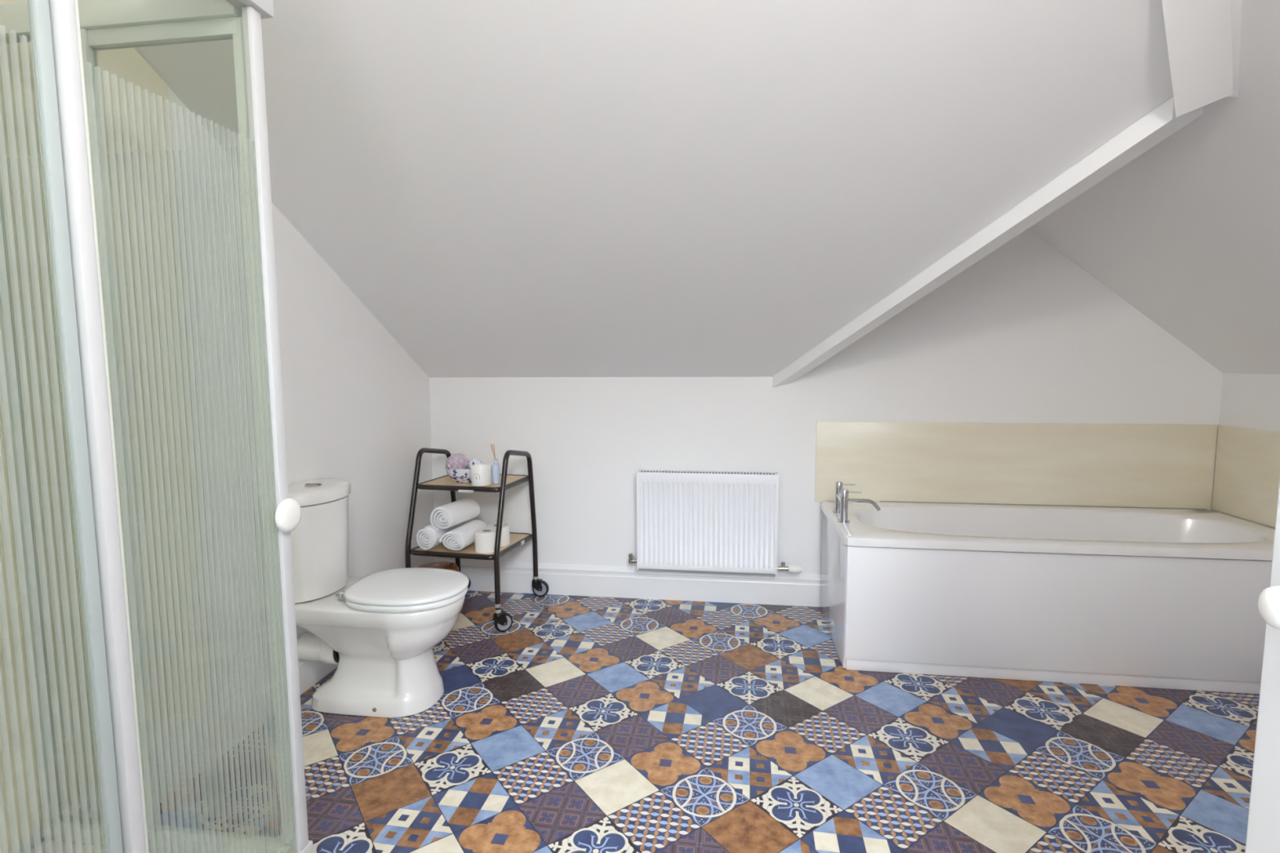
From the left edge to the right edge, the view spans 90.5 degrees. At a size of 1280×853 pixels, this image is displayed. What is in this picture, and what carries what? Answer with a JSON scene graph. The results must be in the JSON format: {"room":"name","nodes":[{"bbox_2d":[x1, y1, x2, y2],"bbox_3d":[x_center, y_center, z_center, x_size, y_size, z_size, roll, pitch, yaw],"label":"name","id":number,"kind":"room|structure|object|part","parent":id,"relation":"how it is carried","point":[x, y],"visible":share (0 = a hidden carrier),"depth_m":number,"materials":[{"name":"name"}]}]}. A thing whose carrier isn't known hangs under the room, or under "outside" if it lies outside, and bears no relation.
{"room":"bathroom","nodes":[
{"label":"bathroom","id":0,"kind":"room"},
{"bbox_2d":[8,86,435,852],"bbox_3d":[-1.475,-0.234,1.799,0.080,2.800,3.586,1,6,8],"label":"wall","id":1,"kind":"structure","parent":0,"point":[357,405],"depth_m":2.29,"materials":[{"name":"white paint"}]},
{"bbox_2d":[0,0,212,852],"bbox_3d":[-1.508,-0.252,1.234,0.008,2.644,1.465,1,6,8],"label":"wall panel","id":2,"kind":"object","parent":1,"relation":"attached to","point":[135,98],"visible":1,"depth_m":1.71,"materials":[{"name":"glass"}]},
{"bbox_2d":[62,560,435,818],"bbox_3d":[-1.321,0.956,2.627,0.019,0.172,2.096,1,6,8],"label":"baseboard","id":3,"kind":"structure","parent":1,"relation":"attached to","point":[181,756],"depth_m":2.06,"materials":[{"name":"white paint"}]},
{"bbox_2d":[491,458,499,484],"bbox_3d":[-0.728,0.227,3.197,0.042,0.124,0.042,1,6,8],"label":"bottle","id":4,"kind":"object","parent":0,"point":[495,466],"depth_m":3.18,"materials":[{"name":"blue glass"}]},
{"bbox_2d":[133,0,1241,377],"bbox_3d":[0.119,-0.933,1.939,3.027,1.608,2.738,1,6,8],"label":"ceiling","id":5,"kind":"structure","parent":0,"point":[508,188],"depth_m":1.98,"materials":[{"name":"white paint"}]},
{"bbox_2d":[158,590,1259,852],"bbox_3d":[0.557,1.125,1.671,4.045,0.001,3.576,1,6,8],"label":"floor","id":6,"kind":"structure","parent":0,"point":[588,724],"depth_m":2.10,"materials":[{"name":"multicoloured tile"}]},
{"bbox_2d":[26,839,163,852],"bbox_3d":[-1.176,1.123,1.079,0.714,0.128,0.990,1,6,8],"label":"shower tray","id":7,"kind":"object","parent":6,"relation":"on","point":[48,846],"depth_m":1.53,"materials":[{"name":"white plastic"}]},
{"bbox_2d":[0,0,313,852],"bbox_3d":[-1.181,0.150,0.976,0.716,2.086,1.010,1,6,8],"label":"shower door frame","id":8,"kind":"structure","parent":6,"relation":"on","point":[65,37],"depth_m":1.33,"materials":[{"name":"striped glass"},{"name":"white acrylic"},{"name":"white painted metal"}]},
{"bbox_3d":[-1.149,-0.877,1.352,0.657,0.062,0.038,1,6,8],"label":"head rail","id":9,"kind":"part","parent":8,"relation":"part of","materials":[{"name":"grey metal"}]},
{"bbox_3d":[-1.002,-0.829,1.338,0.353,0.033,0.022,1,6,8],"label":"door rail","id":10,"kind":"part","parent":8,"relation":"part of","materials":[{"name":"grey metal"}]},
{"bbox_3d":[-1.140,0.996,1.529,0.659,0.040,0.038,1,6,8],"label":"rail","id":11,"kind":"part","parent":8,"relation":"part of","materials":[{"name":"grey metal"}]},
{"bbox_3d":[-0.863,-0.847,0.835,0.052,0.075,1.009,1,6,8],"label":"head rail","id":12,"kind":"part","parent":8,"relation":"part of","materials":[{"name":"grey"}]},
{"bbox_3d":[-0.771,0.195,1.395,0.020,0.075,0.075,1,6,8],"label":"door knob","id":13,"kind":"part","parent":8,"relation":"part of","materials":[{"name":"white plastic"}]},
{"bbox_3d":[-0.858,1.043,1.020,0.040,0.040,0.977,1,6,8],"label":"rail","id":14,"kind":"part","parent":8,"relation":"part of","materials":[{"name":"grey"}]},
{"bbox_2d":[258,477,469,718],"bbox_3d":[-1.002,0.638,2.438,0.691,0.839,0.382,1,6,8],"label":"toilet","id":15,"kind":"object","parent":6,"relation":"on","point":[381,630],"visible":0.92,"depth_m":2.35,"materials":[{"name":"white glazed ceramic"},{"name":"white lacquer"},{"name":"chrome"}]},
{"bbox_3d":[-1.244,0.250,2.434,0.206,0.051,0.362,1,6,8],"label":"cistern lid","id":16,"kind":"part","parent":15,"relation":"part of","materials":[{"name":"white ceramic"}]},
{"bbox_3d":[-0.876,0.630,2.419,0.426,0.024,0.378,1,6,8],"label":"seat","id":17,"kind":"part","parent":15,"relation":"part of","materials":[{"name":"white paint"}]},
{"bbox_3d":[-0.876,0.603,2.417,0.436,0.022,0.382,1,6,8],"label":"lid","id":18,"kind":"part","parent":15,"relation":"part of","materials":[{"name":"white paint"}]},
{"bbox_2d":[417,561,458,571],"bbox_3d":[-1.078,0.851,3.366,0.232,0.236,0.232,1,6,8],"label":"wastebasket","id":19,"kind":"object","parent":6,"relation":"on","point":[442,565],"visible":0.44,"depth_m":3.36,"materials":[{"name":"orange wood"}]},
{"bbox_2d":[404,447,548,631],"bbox_3d":[-0.844,0.540,3.303,0.566,0.868,0.566,1,6,12],"label":"trolley","id":20,"kind":"object","parent":6,"relation":"on","point":[503,621],"visible":0.66,"depth_m":3.15,"materials":[{"name":"black painted metal"},{"name":"beige wood laminate"},{"name":"grey rubber"}]},
{"bbox_3d":[-1.096,0.479,3.359,0.026,0.756,0.523,1,6,12],"label":"frame","id":21,"kind":"part","parent":20,"relation":"part of","materials":[{"name":"black metal"}]},
{"bbox_2d":[416,523,461,550],"bbox_3d":[-1.017,0.537,3.218,0.111,0.117,0.250,1,6,14],"label":"rolled towel","id":22,"kind":"object","parent":20,"relation":"on","point":[427,538],"visible":0.63,"depth_m":3.11,"materials":[{"name":"white fabric"}]},
{"bbox_2d":[445,467,471,483],"bbox_3d":[-0.900,0.244,3.265,0.194,0.079,0.194,1,6,8],"label":"bowl","id":23,"kind":"object","parent":20,"relation":"on","point":[460,476],"visible":0.54,"depth_m":3.19,"materials":[{"name":"white ceramic"}]},
{"bbox_2d":[444,453,468,469],"bbox_3d":[-0.937,0.191,3.248,0.115,0.107,0.117,1,6,8],"label":"sponge","id":24,"kind":"object","parent":23,"relation":"in","point":[455,461],"visible":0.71,"depth_m":3.21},
{"bbox_2d":[467,458,483,468],"bbox_3d":[-0.850,0.196,3.274,0.083,0.061,0.072,1,6,8],"label":"ball","id":25,"kind":"object","parent":23,"relation":"in","point":[473,461],"visible":0.62,"depth_m":3.25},
{"bbox_2d":[439,520,486,551],"bbox_3d":[-0.886,0.546,3.202,0.140,0.095,0.250,1,6,14],"label":"rolled towel","id":26,"kind":"object","parent":20,"relation":"on","point":[462,536],"visible":0.88,"depth_m":3.10,"materials":[{"name":"white fabric"}]},
{"bbox_2d":[430,497,479,530],"bbox_3d":[-0.930,0.442,3.201,0.133,0.122,0.240,2,6,19],"label":"rolled towel","id":27,"kind":"object","parent":26,"relation":"on","point":[446,516],"visible":1,"depth_m":3.12,"materials":[{"name":"white fabric"}]},
{"bbox_2d":[414,533,528,555],"bbox_3d":[-0.865,0.608,3.319,0.440,0.031,0.483,1,6,12],"label":"shelf","id":28,"kind":"object","parent":20,"relation":"attached to","point":[517,540],"depth_m":3.15,"materials":[{"name":"beige laminate"}]},
{"bbox_2d":[422,475,526,487],"bbox_3d":[-0.860,0.284,3.319,0.440,0.014,0.384,1,6,12],"label":"shelf","id":29,"kind":"object","parent":20,"relation":"attached to","point":[512,481],"depth_m":3.24,"materials":[{"name":"beige laminate"}]},
{"bbox_2d":[470,464,491,486],"bbox_3d":[-0.791,0.244,3.160,0.101,0.096,0.101,1,6,8],"label":"candle jar","id":30,"kind":"object","parent":20,"relation":"on","point":[481,474],"visible":1,"depth_m":3.12,"materials":[{"name":"white ceramic"}]},
{"bbox_2d":[474,528,496,553],"bbox_3d":[-0.755,0.562,3.126,0.116,0.100,0.116,1,6,8],"label":"toilet roll","id":31,"kind":"object","parent":20,"relation":"on","point":[485,538],"visible":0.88,"depth_m":3.08,"materials":[{"name":"white paper"}]},
{"bbox_2d":[490,444,499,484],"bbox_3d":[-0.729,0.189,3.193,0.045,0.200,0.042,1,6,8],"label":"reed diffuser","id":32,"kind":"object","parent":20,"relation":"on","point":[495,466],"visible":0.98,"depth_m":3.18,"materials":[{"name":"blue glass"}]},
{"bbox_2d":[486,523,510,546],"bbox_3d":[-0.727,0.557,3.251,0.116,0.100,0.116,1,6,8],"label":"toilet roll","id":33,"kind":"object","parent":20,"relation":"on","point":[504,540],"visible":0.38,"depth_m":3.22,"materials":[{"name":"white paper"}]},
{"bbox_3d":[-0.635,0.487,3.262,0.026,0.756,0.523,1,6,12],"label":"frame","id":34,"kind":"part","parent":20,"relation":"part of","materials":[{"name":"black metal"}]},
{"bbox_2d":[819,500,1275,694],"bbox_3d":[1.807,0.715,2.867,1.840,0.578,0.735,1,6,8],"label":"bathtub","id":35,"kind":"object","parent":6,"relation":"on","point":[1151,597],"visible":0.99,"depth_m":2.56,"materials":[{"name":"white plastic"}]},
{"bbox_3d":[0.912,0.726,2.999,0.012,0.532,0.688,1,6,8],"label":"panel","id":36,"kind":"part","parent":35,"relation":"part of","materials":[{"name":"white plastic"}]},
{"bbox_2d":[832,480,880,523],"bbox_3d":[1.008,0.348,2.946,0.199,0.148,0.242,1,6,8],"label":"mixer tap","id":37,"kind":"object","parent":35,"relation":"on","point":[842,500],"visible":1,"depth_m":2.90,"materials":[{"name":"silver metal"}]},
{"bbox_3d":[0.965,0.296,2.850,0.063,0.007,0.006,1,6,8],"label":"lever","id":38,"kind":"part","parent":37,"relation":"part of","materials":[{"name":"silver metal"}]},
{"bbox_3d":[1.017,0.359,2.912,0.172,0.054,0.018,0,5,7],"label":"spout","id":39,"kind":"part","parent":37,"relation":"part of","materials":[{"name":"silver metal"}]},
{"bbox_2d":[821,500,1275,560],"bbox_3d":[1.806,0.620,2.857,1.840,0.382,0.734,1,6,8],"label":"tub","id":40,"kind":"object","parent":35,"relation":"in","point":[900,531],"depth_m":2.91,"materials":[{"name":"white plastic"}]},
{"bbox_3d":[1.765,0.744,2.523,1.828,0.484,0.016,1,6,8],"label":"panel","id":41,"kind":"part","parent":35,"relation":"part of","materials":[{"name":"white plastic"}]},
{"bbox_2d":[429,228,1222,574],"bbox_3d":[0.801,-0.309,3.333,4.165,2.638,0.080,1,6,8],"label":"wall","id":42,"kind":"structure","parent":0,"point":[1024,333],"depth_m":3.31,"materials":[{"name":"white paint"}]},
{"bbox_2d":[435,559,820,607],"bbox_3d":[-0.112,0.865,3.523,2.165,0.172,0.019,1,6,8],"label":"baseboard","id":43,"kind":"structure","parent":42,"relation":"attached to","point":[782,588],"depth_m":3.49,"materials":[{"name":"white paint"}]},
{"bbox_2d":[628,469,802,575],"bbox_3d":[0.393,0.501,3.364,0.913,0.529,0.125,1,6,8],"label":"radiator","id":44,"kind":"object","parent":42,"relation":"attached to","point":[687,520],"visible":1,"depth_m":3.31,"materials":[{"name":"white metal"}]},
{"bbox_2d":[639,469,776,475],"bbox_3d":[0.352,0.244,3.333,0.711,0.009,0.083,1,6,8],"label":"grille","id":45,"kind":"object","parent":44,"relation":"attached to","point":[642,472],"depth_m":3.32,"materials":[{"name":"white metal"}]},
{"bbox_2d":[814,421,1217,510],"bbox_3d":[1.844,0.193,3.189,1.867,0.422,0.010,1,6,8],"label":"panel","id":46,"kind":"object","parent":42,"relation":"attached to","point":[1108,465],"visible":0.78,"depth_m":3.17,"materials":[{"name":"beige tile"}]},
{"bbox_2d":[1028,0,1279,374],"bbox_3d":[1.561,-0.891,1.312,2.115,1.730,3.586,1,6,8],"label":"ceiling","id":47,"kind":"structure","parent":0,"point":[1186,232],"depth_m":2.32,"materials":[{"name":"white paint"}]},
{"bbox_2d":[1161,0,1234,116],"bbox_3d":[1.287,-1.035,1.458,0.642,0.458,0.118,-5,7,-43],"label":"ceiling beam","id":48,"kind":"structure","parent":47,"relation":"attached to","point":[1199,33],"depth_m":1.56,"materials":[{"name":"white paint"}]},
{"bbox_2d":[1211,373,1279,528],"bbox_3d":[2.575,0.557,1.310,0.080,1.285,3.586,1,6,8],"label":"wall","id":49,"kind":"structure","parent":0,"point":[1250,401],"depth_m":2.86,"materials":[{"name":"white paint"}]},
{"bbox_2d":[1211,424,1279,528],"bbox_3d":[2.710,0.240,2.598,0.010,0.410,0.923,1,6,8],"label":"panel","id":50,"kind":"object","parent":49,"relation":"attached to","point":[1246,477],"visible":1,"depth_m":2.86,"materials":[{"name":"beige tile"}]},
{"bbox_3d":[1.114,-1.051,2.493,1.002,1.688,1.435,1,6,8],"label":"wall","id":51,"kind":"structure","parent":0,"visible":0},
{"bbox_2d":[772,95,1203,387],"bbox_3d":[1.113,-0.576,2.521,0.080,0.896,1.742,-3,6,-26],"label":"ceiling beam","id":52,"kind":"structure","parent":51,"relation":"attached to","point":[1162,122],"depth_m":2.15,"materials":[{"name":"white paint"}]},
{"bbox_3d":[0.307,-0.050,-0.210,4.005,2.800,0.080,1,6,8],"label":"wall","id":53,"kind":"structure","parent":0,"visible":0},
{"bbox_2d":[1244,480,1279,852],"bbox_3d":[0.579,0.254,0.263,0.076,1.987,0.770,1,6,8],"label":"door","id":54,"kind":"structure","parent":53,"relation":"in","point":[1263,833],"depth_m":0.63,"materials":[{"name":"white paint"}]},
{"bbox_3d":[0.606,0.170,0.591,0.038,0.041,0.041,1,6,8],"label":"knob","id":55,"kind":"part","parent":54,"relation":"part of","materials":[{"name":"white plastic"}]}
]}

